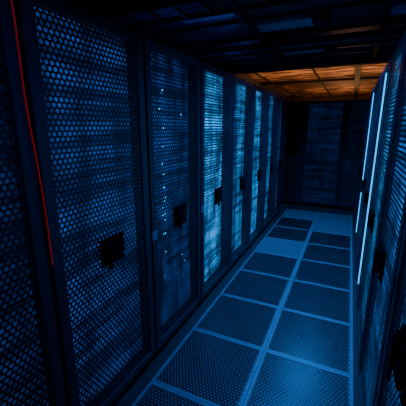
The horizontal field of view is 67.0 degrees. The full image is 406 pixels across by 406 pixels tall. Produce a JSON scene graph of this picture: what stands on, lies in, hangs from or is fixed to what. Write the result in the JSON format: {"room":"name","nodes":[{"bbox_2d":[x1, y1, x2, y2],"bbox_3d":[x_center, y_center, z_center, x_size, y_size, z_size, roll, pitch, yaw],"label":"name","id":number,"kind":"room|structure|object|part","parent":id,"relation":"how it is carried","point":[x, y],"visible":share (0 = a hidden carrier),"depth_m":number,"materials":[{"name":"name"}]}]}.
{"room":"server room","nodes":[
{"label":"server room","id":0,"kind":"room"},
{"bbox_2d":[110,201,358,405],"bbox_3d":[2.581,0.246,6.438,4.400,0.350,16.600,6,15,24],"label":"floor","id":1,"kind":"structure","parent":0,"point":[142,379],"depth_m":3.62,"materials":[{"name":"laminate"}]},
{"bbox_2d":[0,0,66,405],"bbox_3d":[-1.230,0.282,1.161,1.032,2.115,0.723,6,15,24],"label":"rack","id":2,"kind":"object","parent":1,"relation":"on","point":[31,374],"visible":1,"depth_m":1.19,"materials":[{"name":"black metal"}]},
{"bbox_2d":[0,85,48,405],"bbox_3d":[-0.884,0.294,0.997,0.004,1.970,0.670,6,15,24],"label":"door","id":3,"kind":"structure","parent":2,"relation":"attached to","point":[2,101],"depth_m":1.26,"materials":[{"name":"black metal"}]},
{"bbox_3d":[-1.258,0.279,1.174,0.970,2.115,0.722,6,15,24],"label":"cabinet frame","id":4,"kind":"part","parent":2,"relation":"part of","materials":[{"name":"black metal"}]},
{"bbox_2d":[10,0,53,264],"bbox_3d":[-0.686,-0.269,1.157,0.149,1.086,0.047,6,15,24],"label":"cable","id":5,"kind":"object","parent":2,"relation":"attached to","point":[10,0],"visible":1,"depth_m":1.13,"materials":[{"name":"red plastic"}]},
{"bbox_2d":[14,0,155,405],"bbox_3d":[-0.919,0.123,1.802,1.032,2.115,0.723,6,15,24],"label":"rack","id":6,"kind":"object","parent":1,"relation":"on","point":[83,72],"visible":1,"depth_m":1.51,"materials":[{"name":"black metal"}]},
{"bbox_3d":[-0.467,0.252,1.615,0.032,0.165,0.170,6,15,24],"label":"door handle","id":7,"kind":"part","parent":6,"relation":"part of","materials":[{"name":"black plastic"}]},
{"bbox_2d":[142,36,200,350],"bbox_3d":[-0.609,-0.035,2.443,1.032,2.115,0.723,6,15,24],"label":"rack","id":8,"kind":"object","parent":1,"relation":"on","point":[171,76],"visible":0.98,"depth_m":2.20,"materials":[{"name":"black metal"}]},
{"bbox_2d":[151,52,189,325],"bbox_3d":[-0.263,-0.023,2.279,0.004,1.970,0.670,6,15,24],"label":"door","id":9,"kind":"structure","parent":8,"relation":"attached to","point":[152,52],"depth_m":2.31,"materials":[{"name":"metal"}]},
{"bbox_3d":[-0.636,-0.039,2.456,0.970,2.115,0.722,6,15,24],"label":"cabinet frame","id":10,"kind":"part","parent":8,"relation":"part of","materials":[{"name":"metal"}]},
{"bbox_3d":[-0.156,0.093,2.256,0.032,0.165,0.170,6,15,24],"label":"door handle","id":11,"kind":"part","parent":8,"relation":"part of","materials":[{"name":"black plastic"}]},
{"bbox_2d":[131,381,211,405],"bbox_3d":[-0.198,1.272,1.624,0.597,0.030,0.597,6,15,24],"label":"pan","id":12,"kind":"object","parent":1,"relation":"on","point":[153,385],"depth_m":1.88,"materials":[{"name":"metal"}]},
{"bbox_3d":[-0.201,1.259,1.623,0.564,0.001,0.577,6,15,24],"label":"tile grate","id":13,"kind":"part","parent":12,"relation":"part of","materials":[{"name":"metal"}]},
{"bbox_3d":[-0.198,1.272,1.624,0.597,0.030,0.597,6,15,24],"label":"tile rim","id":14,"kind":"part","parent":12,"relation":"part of","materials":[{"name":"metal"}]},
{"bbox_2d":[151,328,263,405],"bbox_3d":[0.058,1.142,2.151,0.597,0.030,0.597,6,15,24],"label":"tile","id":15,"kind":"object","parent":1,"relation":"on","point":[248,378],"depth_m":2.10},
{"bbox_3d":[0.058,1.142,2.151,0.597,0.030,0.597,6,15,24],"label":"tile rim","id":16,"kind":"part","parent":15,"relation":"part of","materials":[{"name":"metal"}]},
{"bbox_3d":[0.054,1.129,2.150,0.564,0.001,0.577,6,15,24],"label":"tile grate","id":17,"kind":"part","parent":15,"relation":"part of","materials":[{"name":"metal"}]},
{"bbox_2d":[200,61,232,299],"bbox_3d":[-0.298,-0.194,3.084,1.032,2.115,0.723,6,15,24],"label":"rack","id":18,"kind":"object","parent":1,"relation":"on","point":[216,85],"visible":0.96,"depth_m":2.87,"materials":[{"name":"black metal"}]},
{"bbox_2d":[204,72,222,279],"bbox_3d":[0.048,-0.182,2.920,0.004,1.970,0.670,6,15,24],"label":"door","id":19,"kind":"structure","parent":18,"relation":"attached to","point":[205,72],"depth_m":3.00,"materials":[{"name":"metal"}]},
{"bbox_3d":[-0.326,-0.197,3.098,0.970,2.115,0.722,6,15,24],"label":"cabinet frame","id":20,"kind":"part","parent":18,"relation":"part of","materials":[{"name":"metal"}]},
{"bbox_3d":[0.155,-0.065,2.897,0.032,0.165,0.170,6,15,24],"label":"door handle","id":21,"kind":"part","parent":18,"relation":"part of","materials":[{"name":"black plastic"}]},
{"bbox_2d":[193,293,279,349],"bbox_3d":[0.313,1.011,2.678,0.597,0.030,0.597,6,15,24],"label":"tile","id":22,"kind":"object","parent":1,"relation":"on","point":[274,314],"depth_m":2.63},
{"bbox_3d":[0.310,0.999,2.677,0.564,0.001,0.577,6,15,24],"label":"tile grate","id":23,"kind":"part","parent":22,"relation":"part of","materials":[{"name":"metal"}]},
{"bbox_3d":[0.313,1.011,2.678,0.597,0.030,0.597,6,15,24],"label":"tile rim","id":24,"kind":"part","parent":22,"relation":"part of","materials":[{"name":"metal"}]},
{"bbox_2d":[229,75,253,267],"bbox_3d":[0.013,-0.353,3.725,1.032,2.115,0.723,6,15,24],"label":"rack","id":25,"kind":"object","parent":1,"relation":"on","point":[243,90],"visible":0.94,"depth_m":3.54,"materials":[{"name":"black metal"}]},
{"bbox_2d":[232,84,245,250],"bbox_3d":[0.359,-0.341,3.562,0.004,1.970,0.670,6,15,24],"label":"door","id":26,"kind":"structure","parent":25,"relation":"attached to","point":[238,84],"depth_m":3.71,"materials":[{"name":"metal"}]},
{"bbox_3d":[0.466,-0.224,3.538,0.032,0.165,0.170,6,15,24],"label":"door handle","id":27,"kind":"part","parent":25,"relation":"part of","materials":[{"name":"black plastic"}]},
{"bbox_2d":[221,269,291,308],"bbox_3d":[0.569,0.881,3.205,0.597,0.030,0.597,6,15,24],"label":"tile","id":28,"kind":"object","parent":1,"relation":"on","point":[240,270],"depth_m":3.18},
{"bbox_3d":[0.565,0.868,3.204,0.564,0.001,0.577,6,15,24],"label":"tile grate","id":29,"kind":"part","parent":28,"relation":"part of","materials":[{"name":"metal"}]},
{"bbox_3d":[0.569,0.881,3.205,0.597,0.030,0.597,6,15,24],"label":"tile rim","id":30,"kind":"part","parent":28,"relation":"part of","materials":[{"name":"metal"}]},
{"bbox_2d":[248,85,268,245],"bbox_3d":[0.324,-0.511,4.367,1.032,2.115,0.723,6,15,24],"label":"rack","id":31,"kind":"object","parent":1,"relation":"on","point":[261,95],"visible":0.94,"depth_m":4.19,"materials":[{"name":"black metal"}]},
{"bbox_2d":[251,92,260,230],"bbox_3d":[0.670,-0.499,4.203,0.004,1.970,0.670,6,15,24],"label":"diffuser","id":32,"kind":"object","parent":31,"relation":"attached to","point":[259,92],"depth_m":4.40,"materials":[{"name":"metal"}]},
{"bbox_3d":[0.296,-0.515,4.380,0.970,2.115,0.722,6,15,24],"label":"cabinet frame","id":33,"kind":"part","parent":31,"relation":"part of","materials":[{"name":"black metal"}]},
{"bbox_3d":[0.777,-0.383,4.180,0.032,0.165,0.170,6,15,24],"label":"door handle","id":34,"kind":"part","parent":31,"relation":"part of","materials":[{"name":"black plastic"}]},
{"bbox_2d":[240,251,299,278],"bbox_3d":[0.824,0.750,3.732,0.597,0.030,0.597,6,15,24],"label":"tile","id":35,"kind":"object","parent":1,"relation":"on","point":[254,252],"depth_m":3.71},
{"bbox_3d":[0.821,0.738,3.731,0.564,0.001,0.577,6,15,24],"label":"tile grate","id":36,"kind":"part","parent":35,"relation":"part of","materials":[{"name":"metal"}]},
{"bbox_3d":[0.824,0.750,3.732,0.597,0.030,0.597,6,15,24],"label":"tile rim","id":37,"kind":"part","parent":35,"relation":"part of","materials":[{"name":"metal"}]},
{"bbox_2d":[262,91,279,229],"bbox_3d":[0.635,-0.670,5.008,1.032,2.115,0.723,6,15,24],"label":"rack","id":38,"kind":"object","parent":1,"relation":"on","point":[274,99],"visible":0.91,"depth_m":4.85,"materials":[{"name":"black metal"}]},
{"bbox_2d":[264,98,272,218],"bbox_3d":[0.981,-0.658,4.844,0.004,1.970,0.670,6,15,24],"label":"diffuser","id":39,"kind":"object","parent":38,"relation":"attached to","point":[272,98],"depth_m":5.09,"materials":[{"name":"metal"}]},
{"bbox_3d":[0.607,-0.673,5.021,0.970,2.115,0.722,6,15,24],"label":"cabinet frame","id":40,"kind":"part","parent":38,"relation":"part of","materials":[{"name":"metal"}]},
{"bbox_2d":[254,237,305,258],"bbox_3d":[1.080,0.620,4.259,0.597,0.030,0.597,6,15,24],"label":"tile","id":41,"kind":"object","parent":1,"relation":"on","point":[264,237],"visible":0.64,"depth_m":4.19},
{"bbox_3d":[1.080,0.621,4.259,0.560,0.028,0.560,6,15,24],"label":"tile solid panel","id":42,"kind":"part","parent":1,"relation":"part of","materials":[{"name":"laminate"}]},
{"bbox_2d":[273,96,287,216],"bbox_3d":[0.946,-0.829,5.649,1.032,2.115,0.723,6,15,24],"label":"rack","id":43,"kind":"object","parent":1,"relation":"on","point":[283,107],"visible":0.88,"depth_m":5.49,"materials":[{"name":"black metal"}]},
{"bbox_2d":[275,103,281,203],"bbox_3d":[1.291,-0.817,5.485,0.004,1.970,0.670,6,15,24],"label":"diffuser","id":44,"kind":"object","parent":43,"relation":"attached to","point":[281,103],"depth_m":5.77,"materials":[{"name":"black metal"}]},
{"bbox_2d":[265,226,310,242],"bbox_3d":[1.335,0.490,4.786,0.597,0.030,0.597,6,15,24],"label":"tile","id":45,"kind":"object","parent":1,"relation":"on","point":[275,227],"depth_m":4.75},
{"bbox_3d":[1.332,0.477,4.785,0.564,0.001,0.577,6,15,24],"label":"tile grate","id":46,"kind":"part","parent":45,"relation":"part of","materials":[{"name":"metal"}]},
{"bbox_3d":[1.335,0.489,4.786,0.597,0.030,0.597,6,15,24],"label":"tile rim","id":47,"kind":"part","parent":45,"relation":"part of","materials":[{"name":"metal"}]},
{"bbox_2d":[282,101,306,203],"bbox_3d":[1.901,-1.120,6.825,0.723,2.115,1.005,6,15,24],"label":"rack","id":48,"kind":"object","parent":1,"relation":"on","point":[296,114],"visible":0.45,"depth_m":6.34,"materials":[{"name":"black metal"}]},
{"bbox_2d":[274,216,314,229],"bbox_3d":[1.591,0.359,5.313,0.597,0.030,0.597,6,15,24],"label":"tile","id":49,"kind":"object","parent":1,"relation":"on","point":[281,217],"depth_m":5.28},
{"bbox_3d":[1.587,0.346,5.312,0.564,0.001,0.577,6,15,24],"label":"tile grate","id":50,"kind":"part","parent":49,"relation":"part of","materials":[{"name":"metal"}]},
{"bbox_3d":[1.591,0.359,5.313,0.597,0.030,0.597,6,15,24],"label":"tile rim","id":51,"kind":"part","parent":49,"relation":"part of","materials":[{"name":"grey metal"}]},
{"bbox_2d":[243,350,352,405],"bbox_3d":[0.601,1.203,1.903,0.597,0.030,0.597,6,15,24],"label":"tile","id":52,"kind":"object","parent":1,"relation":"on","point":[348,402],"depth_m":1.97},
{"bbox_3d":[0.601,1.203,1.903,0.597,0.030,0.597,6,15,24],"label":"tile rim","id":53,"kind":"part","parent":52,"relation":"part of","materials":[{"name":"metal"}]},
{"bbox_3d":[0.597,1.190,1.902,0.564,0.001,0.577,6,15,24],"label":"tile grate","id":54,"kind":"part","parent":52,"relation":"part of","materials":[{"name":"metal"}]},
{"bbox_2d":[282,209,317,219],"bbox_3d":[1.846,0.229,5.840,0.597,0.030,0.597,6,15,24],"label":"rim","id":55,"kind":"object","parent":1,"relation":"on","point":[286,209],"visible":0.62,"depth_m":5.82,"materials":[{"name":"metal"}]},
{"bbox_3d":[1.846,0.229,5.840,0.560,0.028,0.560,6,15,24],"label":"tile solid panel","id":56,"kind":"part","parent":1,"relation":"part of","materials":[{"name":"laminate"}]},
{"bbox_2d":[265,308,352,375],"bbox_3d":[0.856,1.073,2.430,0.597,0.030,0.597,6,15,24],"label":"tile","id":57,"kind":"object","parent":1,"relation":"on","point":[282,310],"depth_m":2.39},
{"bbox_3d":[0.853,1.060,2.429,0.564,0.001,0.577,6,15,24],"label":"tile grate","id":58,"kind":"part","parent":57,"relation":"part of","materials":[{"name":"metal"}]},
{"bbox_3d":[0.856,1.073,2.430,0.597,0.030,0.597,6,15,24],"label":"tile rim","id":59,"kind":"part","parent":57,"relation":"part of","materials":[{"name":"grey metal"}]},
{"bbox_2d":[281,280,352,324],"bbox_3d":[1.112,0.942,2.957,0.597,0.030,0.597,6,15,24],"label":"tile","id":60,"kind":"object","parent":1,"relation":"on","point":[349,303],"depth_m":2.92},
{"bbox_3d":[1.108,0.929,2.956,0.564,0.001,0.577,6,15,24],"label":"tile grate","id":61,"kind":"part","parent":60,"relation":"part of","materials":[{"name":"metal"}]},
{"bbox_3d":[1.112,0.942,2.957,0.597,0.030,0.597,6,15,24],"label":"tile rim","id":62,"kind":"part","parent":60,"relation":"part of","materials":[{"name":"grey metal"}]},
{"bbox_2d":[292,259,352,291],"bbox_3d":[1.367,0.812,3.484,0.597,0.030,0.597,6,15,24],"label":"tile","id":63,"kind":"object","parent":1,"relation":"on","point":[301,260],"depth_m":3.46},
{"bbox_3d":[1.364,0.799,3.483,0.564,0.001,0.577,6,15,24],"label":"tile grate","id":64,"kind":"part","parent":63,"relation":"part of","materials":[{"name":"metal"}]},
{"bbox_3d":[1.367,0.812,3.484,0.597,0.030,0.597,6,15,24],"label":"tile rim","id":65,"kind":"part","parent":63,"relation":"part of","materials":[{"name":"metal"}]},
{"bbox_2d":[299,100,347,207],"bbox_3d":[2.561,-1.045,6.523,0.723,2.115,1.005,6,15,24],"label":"rack","id":66,"kind":"object","parent":1,"relation":"on","point":[325,121],"visible":1,"depth_m":6.10,"materials":[{"name":"black metal"}]},
{"bbox_2d":[300,243,352,267],"bbox_3d":[1.623,0.681,4.011,0.597,0.030,0.597,6,15,24],"label":"tile","id":67,"kind":"object","parent":1,"relation":"on","point":[309,244],"depth_m":3.99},
{"bbox_3d":[1.623,0.681,4.011,0.597,0.030,0.597,6,15,24],"label":"tile rim","id":68,"kind":"part","parent":67,"relation":"part of","materials":[{"name":"grey metal"}]},
{"bbox_3d":[1.619,0.669,4.010,0.564,0.001,0.577,6,15,24],"label":"tile grate","id":69,"kind":"part","parent":67,"relation":"part of","materials":[{"name":"metal"}]},
{"bbox_2d":[306,231,351,249],"bbox_3d":[1.878,0.551,4.538,0.597,0.030,0.597,6,15,24],"label":"tile","id":70,"kind":"object","parent":1,"relation":"on","point":[312,232],"depth_m":4.53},
{"bbox_3d":[1.878,0.551,4.538,0.597,0.030,0.597,6,15,24],"label":"tile rim","id":71,"kind":"part","parent":70,"relation":"part of","materials":[{"name":"grey metal"}]},
{"bbox_3d":[1.875,0.538,4.537,0.564,0.001,0.577,6,15,24],"label":"tile grate","id":72,"kind":"part","parent":70,"relation":"part of","materials":[{"name":"metal"}]},
{"bbox_2d":[311,221,351,235],"bbox_3d":[2.134,0.420,5.065,0.597,0.030,0.597,6,15,24],"label":"rim","id":73,"kind":"object","parent":1,"relation":"on","point":[315,221],"visible":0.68,"depth_m":4.99,"materials":[{"name":"metal"}]},
{"bbox_3d":[2.134,0.421,5.065,0.560,0.028,0.560,6,15,24],"label":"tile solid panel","id":74,"kind":"part","parent":1,"relation":"part of","materials":[{"name":"laminate"}]},
{"bbox_2d":[315,212,351,224],"bbox_3d":[2.389,0.290,5.592,0.597,0.030,0.597,6,15,24],"label":"rim","id":75,"kind":"object","parent":1,"relation":"on","point":[318,212],"visible":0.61,"depth_m":5.57,"materials":[{"name":"metal"}]},
{"bbox_3d":[2.389,0.291,5.592,0.560,0.028,0.560,6,15,24],"label":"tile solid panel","id":76,"kind":"part","parent":1,"relation":"part of","materials":[{"name":"laminate"}]},
{"bbox_2d":[336,99,368,208],"bbox_3d":[3.222,-0.971,6.222,0.723,2.115,1.005,6,15,24],"label":"rack","id":77,"kind":"object","parent":1,"relation":"on","point":[356,115],"visible":0.52,"depth_m":5.88,"materials":[{"name":"black metal"}]},
{"bbox_2d":[354,92,371,231],"bbox_3d":[2.852,-0.534,4.457,1.032,2.115,0.723,6,15,24],"label":"rack","id":78,"kind":"object","parent":1,"relation":"on","point":[370,97],"visible":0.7,"depth_m":4.73,"materials":[{"name":"black metal"}]},
{"bbox_2d":[355,84,375,246],"bbox_3d":[2.542,-0.375,3.816,1.032,2.115,0.723,6,15,24],"label":"rack","id":79,"kind":"object","parent":1,"relation":"on","point":[374,88],"visible":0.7,"depth_m":3.86,"materials":[{"name":"black metal"}]},
{"bbox_2d":[355,74,381,269],"bbox_3d":[2.231,-0.217,3.175,1.032,2.115,0.723,6,15,24],"label":"rack","id":80,"kind":"object","parent":1,"relation":"on","point":[377,91],"visible":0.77,"depth_m":3.42,"materials":[{"name":"black metal"}]},
{"bbox_3d":[1.778,-0.190,3.400,0.032,0.165,0.170,6,15,24],"label":"door handle","id":81,"kind":"part","parent":80,"relation":"part of","materials":[{"name":"black plastic"}]},
{"bbox_2d":[356,57,390,307],"bbox_3d":[1.920,-0.058,2.534,1.032,2.115,0.723,6,15,24],"label":"rack","id":82,"kind":"object","parent":1,"relation":"on","point":[384,79],"visible":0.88,"depth_m":2.67,"materials":[{"name":"black metal"}]},
{"bbox_3d":[1.467,-0.031,2.759,0.032,0.165,0.170,6,15,24],"label":"door handle","id":83,"kind":"part","parent":82,"relation":"part of","materials":[{"name":"black plastic"}]},
{"bbox_2d":[357,31,405,367],"bbox_3d":[1.609,0.101,1.893,1.032,2.115,0.723,6,15,24],"label":"rack","id":84,"kind":"object","parent":1,"relation":"on","point":[390,102],"visible":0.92,"depth_m":2.07,"materials":[{"name":"black metal"}]},
{"bbox_3d":[1.156,0.127,2.118,0.032,0.165,0.170,6,15,24],"label":"door handle","id":85,"kind":"part","parent":84,"relation":"part of","materials":[{"name":"black plastic"}]},
{"bbox_2d":[362,60,400,329],"bbox_3d":[1.204,0.028,2.071,0.004,1.970,0.670,6,15,24],"label":"door","id":86,"kind":"structure","parent":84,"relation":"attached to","point":[398,60],"depth_m":2.22,"materials":[{"name":"metal"}]},
{"bbox_2d":[358,43,405,405],"bbox_3d":[1.298,0.260,1.251,1.032,2.115,0.723,6,15,24],"label":"rack","id":87,"kind":"object","parent":1,"relation":"on","point":[391,223],"visible":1,"depth_m":1.48,"materials":[{"name":"black metal"}]},
{"bbox_3d":[0.846,0.286,1.477,0.032,0.165,0.170,6,15,24],"label":"door handle","id":88,"kind":"part","parent":87,"relation":"part of","materials":[{"name":"black plastic"}]},
{"bbox_2d":[374,218,405,405],"bbox_3d":[0.987,0.418,0.610,1.032,2.115,0.723,6,15,24],"label":"rack","id":89,"kind":"object","parent":1,"relation":"on","point":[391,389],"visible":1,"depth_m":1.04,"materials":[{"name":"black metal"}]},
{"bbox_3d":[0.557,0.345,0.799,0.001,1.936,0.616,6,15,24],"label":"door panel","id":90,"kind":"part","parent":89,"relation":"part of","materials":[{"name":"black metal"}]},
{"bbox_3d":[0.535,0.445,0.836,0.032,0.165,0.170,6,15,24],"label":"door handle","id":91,"kind":"part","parent":89,"relation":"part of","materials":[{"name":"black plastic"}]},
{"bbox_2d":[386,297,405,405],"bbox_3d":[0.582,0.346,0.788,0.004,1.970,0.670,6,15,24],"label":"door","id":92,"kind":"structure","parent":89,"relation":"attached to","point":[402,297],"depth_m":1.09,"materials":[{"name":"black metal"}]},
{"bbox_2d":[70,0,405,68],"bbox_3d":[2.581,-2.676,5.715,4.400,0.430,16.600,6,15,24],"label":"ceiling","id":93,"kind":"structure","parent":0,"point":[375,12],"depth_m":3.24,"materials":[{"name":"black metal"}]},
{"bbox_2d":[89,0,310,29],"bbox_3d":[0.732,-1.446,1.971,4.360,0.140,0.315,6,15,24],"label":"cable tray","id":94,"kind":"object","parent":93,"relation":"attached to","point":[147,7],"visible":0.56,"depth_m":2.39,"materials":[{"name":"grey metal"}]},
{"bbox_2d":[108,0,260,24],"bbox_3d":[0.729,-1.416,1.971,4.340,0.028,0.226,6,15,24],"label":"cable","id":95,"kind":"object","parent":94,"relation":"attached to","point":[212,4],"visible":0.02,"depth_m":2.41,"materials":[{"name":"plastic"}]},
{"bbox_2d":[63,0,405,74],"bbox_3d":[0.582,-1.427,1.647,4.400,0.140,7.210,6,15,24],"label":"grid","id":96,"kind":"object","parent":93,"relation":"attached to","point":[243,19],"visible":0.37,"depth_m":3.42,"materials":[{"name":"black metal"}]},
{"bbox_2d":[182,26,405,60],"bbox_3d":[1.371,-1.772,3.289,4.360,0.140,0.315,6,15,24],"label":"cable tray","id":97,"kind":"object","parent":93,"relation":"attached to","point":[385,32],"visible":0.73,"depth_m":3.37,"materials":[{"name":"grey metal"}]},
{"bbox_2d":[191,34,402,57],"bbox_3d":[1.367,-1.742,3.288,4.340,0.028,0.226,6,15,24],"label":"cable","id":98,"kind":"object","parent":97,"relation":"attached to","point":[396,35],"visible":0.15,"depth_m":3.41,"materials":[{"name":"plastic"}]},
{"bbox_2d":[183,3,405,54],"bbox_3d":[1.225,-1.836,3.244,2.340,0.013,2.040,6,15,24],"label":"panels","id":99,"kind":"object","parent":93,"relation":"attached to","point":[397,9],"visible":0.49,"depth_m":3.02,"materials":[{"name":"blue"}]},
{"bbox_2d":[245,63,386,98],"bbox_3d":[4.114,-3.498,8.867,4.400,0.030,9.376,6,15,24],"label":"boards","id":100,"kind":"object","parent":93,"relation":"attached to","point":[339,88],"visible":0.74,"depth_m":8.48,"materials":[{"name":"brown wood"}]},
{"bbox_2d":[253,65,379,98],"bbox_3d":[4.114,-3.434,8.883,4.400,0.100,9.400,6,15,24],"label":"batten","id":101,"kind":"object","parent":93,"relation":"attached to","point":[357,78],"visible":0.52,"depth_m":8.13,"materials":[{"name":"black wood"}]},
{"bbox_2d":[234,74,293,101],"bbox_3d":[0.545,-1.562,6.977,0.100,3.100,16.800,6,15,24],"label":"wall","id":102,"kind":"structure","parent":0,"point":[242,76],"depth_m":9.04,"materials":[{"name":"paint"}]},
{"bbox_2d":[294,96,369,101],"bbox_3d":[6.136,-3.147,13.381,4.400,3.100,0.100,6,15,24],"label":"wall","id":103,"kind":"structure","parent":0,"point":[352,97],"depth_m":13.28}
]}

